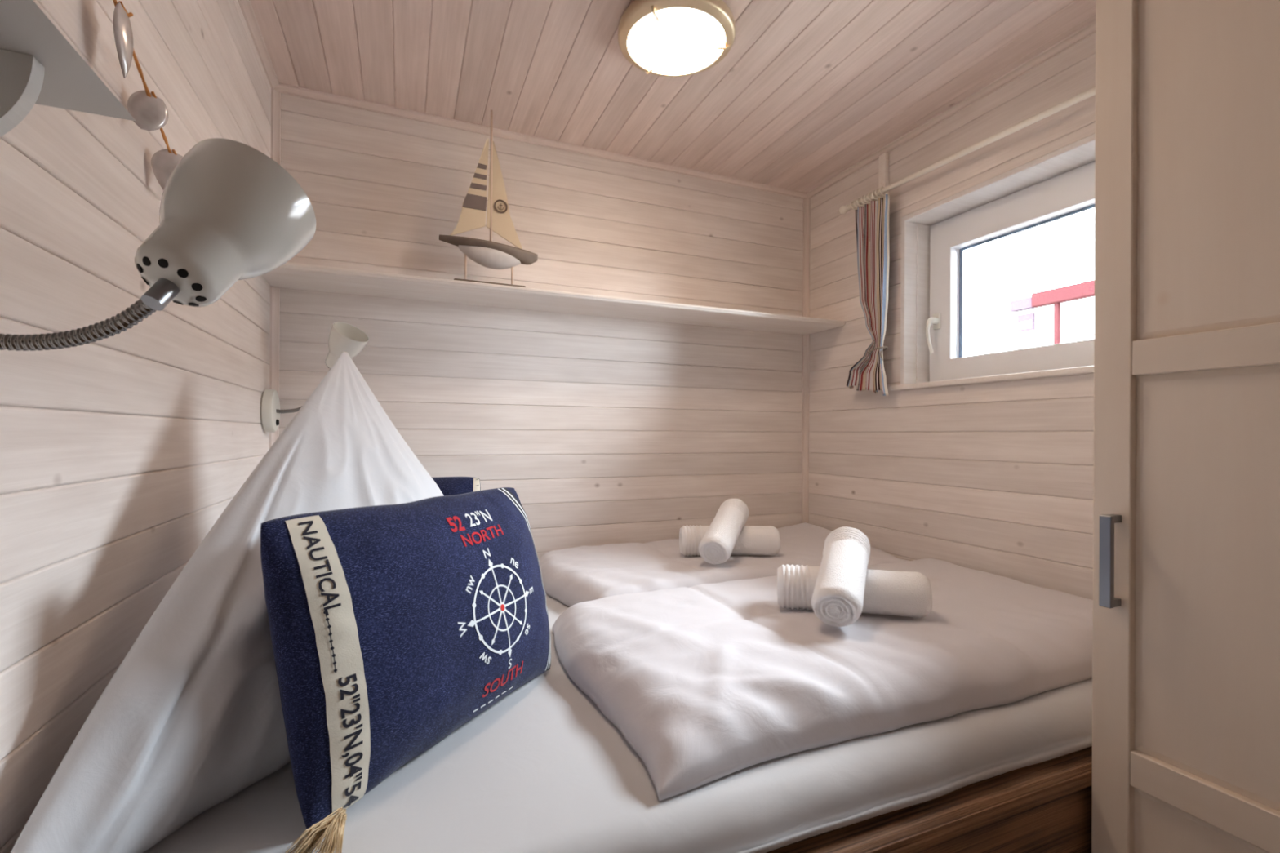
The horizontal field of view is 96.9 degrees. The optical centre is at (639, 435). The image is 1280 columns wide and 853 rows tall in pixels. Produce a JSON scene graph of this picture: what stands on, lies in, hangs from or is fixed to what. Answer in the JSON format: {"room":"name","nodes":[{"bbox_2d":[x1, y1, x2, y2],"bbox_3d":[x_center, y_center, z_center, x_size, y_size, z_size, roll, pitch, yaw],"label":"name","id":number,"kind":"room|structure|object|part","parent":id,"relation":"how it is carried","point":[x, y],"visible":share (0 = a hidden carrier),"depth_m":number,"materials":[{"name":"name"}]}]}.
{"room":"houseboat bedroom","nodes":[
{"label":"houseboat bedroom","id":0,"kind":"room"},
{"bbox_2d":[0,0,271,852],"bbox_3d":[-0.644,-0.031,0.377,0.120,2.354,3.270,0,0,-23],"label":"wall","id":1,"kind":"structure","parent":0,"point":[120,454],"depth_m":0.80,"materials":[{"name":"beige wood"}]},
{"bbox_2d":[0,0,136,137],"bbox_3d":[-0.464,-0.286,0.277,0.131,0.110,0.620,0,0,-23],"label":"shelf","id":2,"kind":"object","parent":1,"relation":"attached to","point":[38,65],"visible":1,"depth_m":0.48,"materials":[{"name":"white paint"}]},
{"bbox_2d":[112,0,182,190],"bbox_3d":[-0.742,-0.511,0.850,0.044,0.220,0.322,0,0,-23],"label":"garland","id":3,"kind":"object","parent":1,"relation":"hanging from","point":[150,113],"visible":0.88,"depth_m":0.85,"materials":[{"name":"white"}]},
{"bbox_2d":[0,137,315,351],"bbox_3d":[-0.433,-0.131,0.390,0.123,0.225,0.378,0,0,36],"label":"reading lamp","id":4,"kind":"object","parent":1,"relation":"attached to","point":[229,213],"visible":1,"depth_m":0.44,"materials":[{"name":"white metal"}]},
{"bbox_3d":[-0.343,-0.172,0.484,0.113,0.141,0.127,0,0,-23],"label":"lamp shade","id":5,"kind":"part","parent":4,"relation":"part of","materials":[{"name":"white metal"}]},
{"bbox_2d":[237,0,279,88],"bbox_3d":[-0.551,-1.097,0.349,0.021,0.021,3.150,0,0,-23],"label":"trim","id":6,"kind":"structure","parent":1,"relation":"attached to","point":[246,6],"depth_m":1.58,"materials":[{"name":"beige wood"}]},
{"bbox_2d":[278,93,803,559],"bbox_3d":[-0.182,-0.028,2.276,2.395,2.354,0.120,0,0,-23],"label":"wall","id":7,"kind":"structure","parent":0,"point":[604,430],"depth_m":2.17,"materials":[{"name":"beige wood"}]},
{"bbox_2d":[269,285,279,448],"bbox_3d":[-1.158,0.188,1.793,0.022,1.312,0.022,0,0,-23],"label":"trim","id":8,"kind":"structure","parent":7,"relation":"attached to","point":[274,291],"depth_m":1.79,"materials":[{"name":"beige wood"}]},
{"bbox_2d":[271,88,280,164],"bbox_3d":[-1.153,-0.790,1.793,0.022,0.600,0.022,0,0,-23],"label":"trim","id":9,"kind":"structure","parent":7,"relation":"attached to","point":[275,95],"depth_m":1.79,"materials":[{"name":"beige wood"}]},
{"bbox_2d":[260,321,368,432],"bbox_3d":[-0.998,-0.176,1.714,0.340,0.337,0.125,0,0,6],"label":"reading lamp","id":10,"kind":"object","parent":7,"relation":"attached to","point":[343,336],"visible":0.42,"depth_m":1.70,"materials":[{"name":"white"}]},
{"bbox_3d":[-1.126,-0.074,1.729,0.030,0.132,0.132,0,0,-23],"label":"wall plate","id":11,"kind":"part","parent":10,"relation":"part of","materials":[{"name":"white"}]},
{"bbox_3d":[-0.897,-0.270,1.719,0.140,0.148,0.104,0,0,23],"label":"lamp shade","id":12,"kind":"part","parent":10,"relation":"part of","materials":[{"name":"white ceramic"}]},
{"bbox_2d":[273,83,807,199],"bbox_3d":[-0.195,-1.095,2.192,2.095,0.021,0.021,0,0,-23],"label":"trim","id":13,"kind":"structure","parent":7,"relation":"attached to","point":[285,89],"depth_m":2.09,"materials":[{"name":"beige wood"}]},
{"bbox_2d":[262,262,845,334],"bbox_3d":[-0.154,-0.474,2.085,2.093,0.018,0.252,0,0,-23],"label":"wall shelf","id":14,"kind":"object","parent":7,"relation":"attached to","point":[289,275],"visible":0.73,"depth_m":1.95,"materials":[{"name":"white wood"}]},
{"bbox_2d":[439,110,537,287],"bbox_3d":[-0.502,-0.785,1.897,0.320,0.600,0.092,0,0,-23],"label":"model sailboat","id":15,"kind":"object","parent":14,"relation":"on","point":[490,254],"visible":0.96,"depth_m":1.88,"materials":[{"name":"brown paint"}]},
{"bbox_3d":[-0.575,-0.553,1.868,0.006,0.109,0.006,0,0,0],"label":"stand rod","id":16,"kind":"part","parent":15,"relation":"part of","materials":[{"name":"beige wood"}]},
{"bbox_3d":[-0.434,-0.539,1.926,0.006,0.082,0.006,0,0,45],"label":"stand rod","id":17,"kind":"part","parent":15,"relation":"part of","materials":[{"name":"beige wood"}]},
{"bbox_2d":[801,334,809,523],"bbox_3d":[0.755,0.198,2.590,0.022,1.312,0.022,0,0,-23],"label":"trim","id":18,"kind":"structure","parent":7,"relation":"attached to","point":[806,338],"depth_m":2.59,"materials":[{"name":"beige wood"}]},
{"bbox_2d":[802,198,810,317],"bbox_3d":[0.760,-0.780,2.590,0.022,0.600,0.022,0,0,-23],"label":"trim","id":19,"kind":"structure","parent":7,"relation":"attached to","point":[806,202],"depth_m":2.59,"materials":[{"name":"beige wood"}]},
{"bbox_2d":[249,0,1095,192],"bbox_3d":[0.453,-1.162,0.767,2.395,0.120,3.350,0,0,-23],"label":"ceiling","id":20,"kind":"structure","parent":0,"point":[804,91],"depth_m":1.71,"materials":[{"name":"beige wood"}]},
{"bbox_2d":[617,0,735,77],"bbox_3d":[0.098,-1.071,1.537,0.316,0.066,0.316,0,0,-23],"label":"ceiling lamp","id":21,"kind":"object","parent":20,"relation":"attached to","point":[669,38],"visible":1,"depth_m":1.49,"materials":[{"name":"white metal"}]},
{"bbox_2d":[808,33,1095,599],"bbox_3d":[1.455,-0.020,1.252,0.240,2.354,3.270,0,0,-23],"label":"wall","id":22,"kind":"structure","parent":0,"point":[993,477],"depth_m":1.90,"materials":[{"name":"beige wood"}]},
{"bbox_2d":[806,20,1095,198],"bbox_3d":[1.363,-1.087,1.146,0.021,0.021,3.150,0,0,-23],"label":"trim","id":23,"kind":"structure","parent":22,"relation":"attached to","point":[1088,30],"depth_m":1.84,"materials":[{"name":"beige wood"}]},
{"bbox_2d":[839,86,1095,213],"bbox_3d":[1.068,-0.975,1.781,0.075,0.199,1.189,0,0,-23],"label":"curtain rod","id":24,"kind":"object","parent":22,"relation":"attached to","point":[883,188],"visible":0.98,"depth_m":1.87,"materials":[{"name":"white wood"}]},
{"bbox_2d":[846,194,889,395],"bbox_3d":[0.872,-0.519,2.184,0.068,0.746,0.217,0,0,-27],"label":"curtain","id":25,"kind":"object","parent":24,"relation":"hanging from","point":[872,220],"visible":1,"depth_m":2.15,"materials":[{"name":"fabric"}]},
{"bbox_2d":[889,133,1095,391],"bbox_3d":[1.226,-0.486,1.710,0.215,0.641,0.990,0,0,-23],"label":"window","id":26,"kind":"structure","parent":22,"relation":"in","point":[1060,184],"depth_m":1.94,"materials":[{"name":"white plastic"}]},
{"bbox_3d":[1.093,-0.418,2.087,0.010,0.058,0.028,0,0,-23],"label":"handle","id":27,"kind":"part","parent":26,"relation":"part of","materials":[{"name":"white plastic"}]},
{"bbox_3d":[1.210,-0.175,1.704,0.185,0.018,0.990,0,0,-23],"label":"sill","id":28,"kind":"part","parent":26,"relation":"part of","materials":[{"name":"white wood"}]},
{"bbox_3d":[1.298,-0.486,1.729,0.068,0.603,0.912,0,0,-23],"label":"frame","id":29,"kind":"part","parent":26,"relation":"part of","materials":[{"name":"white plastic"}]},
{"bbox_3d":[1.290,-0.486,1.725,0.075,0.582,0.890,0,0,-23],"label":"sash","id":30,"kind":"part","parent":26,"relation":"part of","materials":[{"name":"white plastic"}]},
{"bbox_3d":[0.441,1.192,0.767,2.395,0.080,3.350,0,0,-23],"label":"floor","id":31,"kind":"structure","parent":0,"visible":0},
{"bbox_2d":[765,746,1092,852],"bbox_3d":[0.084,0.867,1.496,2.086,0.567,1.468,0,0,-23],"label":"frame","id":32,"kind":"object","parent":31,"relation":"on","point":[1045,806],"visible":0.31,"depth_m":0.92,"materials":[{"name":"brown wood"}]},
{"bbox_2d":[142,592,1092,852],"bbox_3d":[0.077,0.578,1.517,2.071,0.139,1.458,0,0,-23],"label":"mattress","id":33,"kind":"object","parent":32,"relation":"on","point":[542,769],"visible":0.2,"depth_m":0.83,"materials":[{"name":"grey fabric"}]},
{"bbox_2d":[10,351,443,852],"bbox_3d":[-0.561,0.164,0.964,0.252,0.678,0.925,0,0,16],"label":"pillow","id":34,"kind":"object","parent":33,"relation":"on","point":[191,717],"visible":0.73,"depth_m":0.74,"materials":[{"name":"grey fabric"}]},
{"bbox_2d":[285,807,346,852],"bbox_3d":[-0.396,0.484,0.661,0.090,0.039,0.107,0,0,-23],"label":"tassel","id":35,"kind":"object","parent":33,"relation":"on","point":[331,828],"visible":1,"depth_m":0.68,"materials":[{"name":"beige fabric"}]},
{"bbox_2d":[260,487,551,828],"bbox_3d":[-0.349,0.309,0.992,0.182,0.392,0.576,0,0,25],"label":"cushion","id":36,"kind":"object","parent":33,"relation":"on","point":[393,628],"visible":1,"depth_m":0.83,"materials":[{"name":"blue fabric"}]},
{"bbox_2d":[467,559,528,657],"bbox_3d":[-0.253,0.314,1.030,0.012,0.183,0.191,-15,-6,23],"label":"print","id":37,"kind":"object","parent":36,"relation":"attached to","point":[498,589],"depth_m":1.02,"materials":[{"name":"white"}]},
{"bbox_2d":[431,476,480,495],"bbox_3d":[-0.701,0.308,1.568,0.500,0.381,0.169,0,0,1],"label":"cushion","id":38,"kind":"object","parent":33,"relation":"on","point":[448,486],"visible":0.07,"depth_m":1.59,"materials":[{"name":"blue fabric"}]},
{"bbox_2d":[538,522,909,606],"bbox_3d":[0.291,0.450,2.053,1.285,0.116,0.659,0,0,-23],"label":"duvet","id":39,"kind":"object","parent":33,"relation":"on","point":[571,576],"visible":0.61,"depth_m":1.86,"materials":[{"name":"white fabric"}]},
{"bbox_2d":[698,498,748,564],"bbox_3d":[0.291,0.321,1.933,0.111,0.185,0.333,0,0,21],"label":"rolled towel","id":40,"kind":"object","parent":39,"relation":"on","point":[717,544],"visible":1,"depth_m":1.84,"materials":[{"name":"white fabric"}]},
{"bbox_2d":[679,524,780,556],"bbox_3d":[0.317,0.377,2.023,0.346,0.109,0.118,0,0,-2],"label":"rolled towel","id":41,"kind":"object","parent":39,"relation":"on","point":[753,540],"visible":0.69,"depth_m":1.98,"materials":[{"name":"white fabric"}]},
{"bbox_2d":[552,558,1093,800],"bbox_3d":[0.516,0.463,1.388,1.385,0.092,0.740,0,0,-23],"label":"duvet","id":42,"kind":"object","parent":33,"relation":"on","point":[705,683],"visible":0.79,"depth_m":1.11,"materials":[{"name":"white fabric"}]},
{"bbox_2d":[777,564,932,617],"bbox_3d":[0.516,0.381,1.391,0.346,0.110,0.118,0,0,13],"label":"rolled towel","id":43,"kind":"object","parent":42,"relation":"on","point":[893,593],"visible":0.73,"depth_m":1.34,"materials":[{"name":"white fabric"}]},
{"bbox_2d":[811,526,870,626],"bbox_3d":[0.479,0.325,1.342,0.111,0.182,0.316,0,0,25],"label":"rolled towel","id":44,"kind":"object","parent":43,"relation":"on","point":[837,597],"visible":1,"depth_m":1.25,"materials":[{"name":"white fabric"}]},
{"bbox_2d":[1091,0,1279,852],"bbox_3d":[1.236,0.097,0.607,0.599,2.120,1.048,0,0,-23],"label":"sliding door","id":45,"kind":"structure","parent":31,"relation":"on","point":[1186,622],"depth_m":0.88,"materials":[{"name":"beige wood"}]},
{"bbox_3d":[0.788,0.210,0.948,0.034,0.152,0.018,0,0,-23],"label":"handle","id":46,"kind":"part","parent":45,"relation":"part of","materials":[{"name":"silver metal"}]},
{"bbox_3d":[0.900,0.802,0.756,0.010,0.445,0.407,0,0,-23],"label":"panel","id":47,"kind":"part","parent":45,"relation":"part of","materials":[{"name":"brown wood"}]},
{"bbox_3d":[0.897,0.551,0.754,0.020,0.057,0.406,0,0,-23],"label":"rail","id":48,"kind":"part","parent":45,"relation":"part of","materials":[{"name":"brown wood"}]},
{"bbox_3d":[0.900,-0.127,0.754,0.020,0.057,0.406,0,0,-23],"label":"rail","id":49,"kind":"part","parent":45,"relation":"part of","materials":[{"name":"brown wood"}]},
{"bbox_3d":[0.903,0.212,0.756,0.010,0.621,0.407,0,0,-23],"label":"panel","id":50,"kind":"part","parent":45,"relation":"part of","materials":[{"name":"brown wood"}]},
{"bbox_3d":[0.907,-0.515,0.756,0.010,0.720,0.407,0,0,-23],"label":"panel","id":51,"kind":"part","parent":45,"relation":"part of","materials":[{"name":"brown wood"}]},
{"label":"outside","id":52,"kind":"structure","parent":0,"visible":0},
{"bbox_3d":[23.739,2.824,12.179,66.000,0.100,80.000,0,0,-23],"label":"ground","id":53,"kind":"structure","parent":52,"visible":0},
{"bbox_2d":[1009,280,1094,349],"bbox_3d":[11.140,0.208,5.995,6.240,5.000,10.480,0,0,-23],"label":"neighbouring house","id":54,"kind":"structure","parent":53,"relation":"on","point":[1064,314],"depth_m":8.99,"materials":[{"name":"white"}]},
{"bbox_3d":[6.424,-1.836,9.454,0.012,0.120,0.200,0,0,-23],"label":"pane","id":55,"kind":"part","parent":54,"relation":"part of","materials":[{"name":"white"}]}
]}

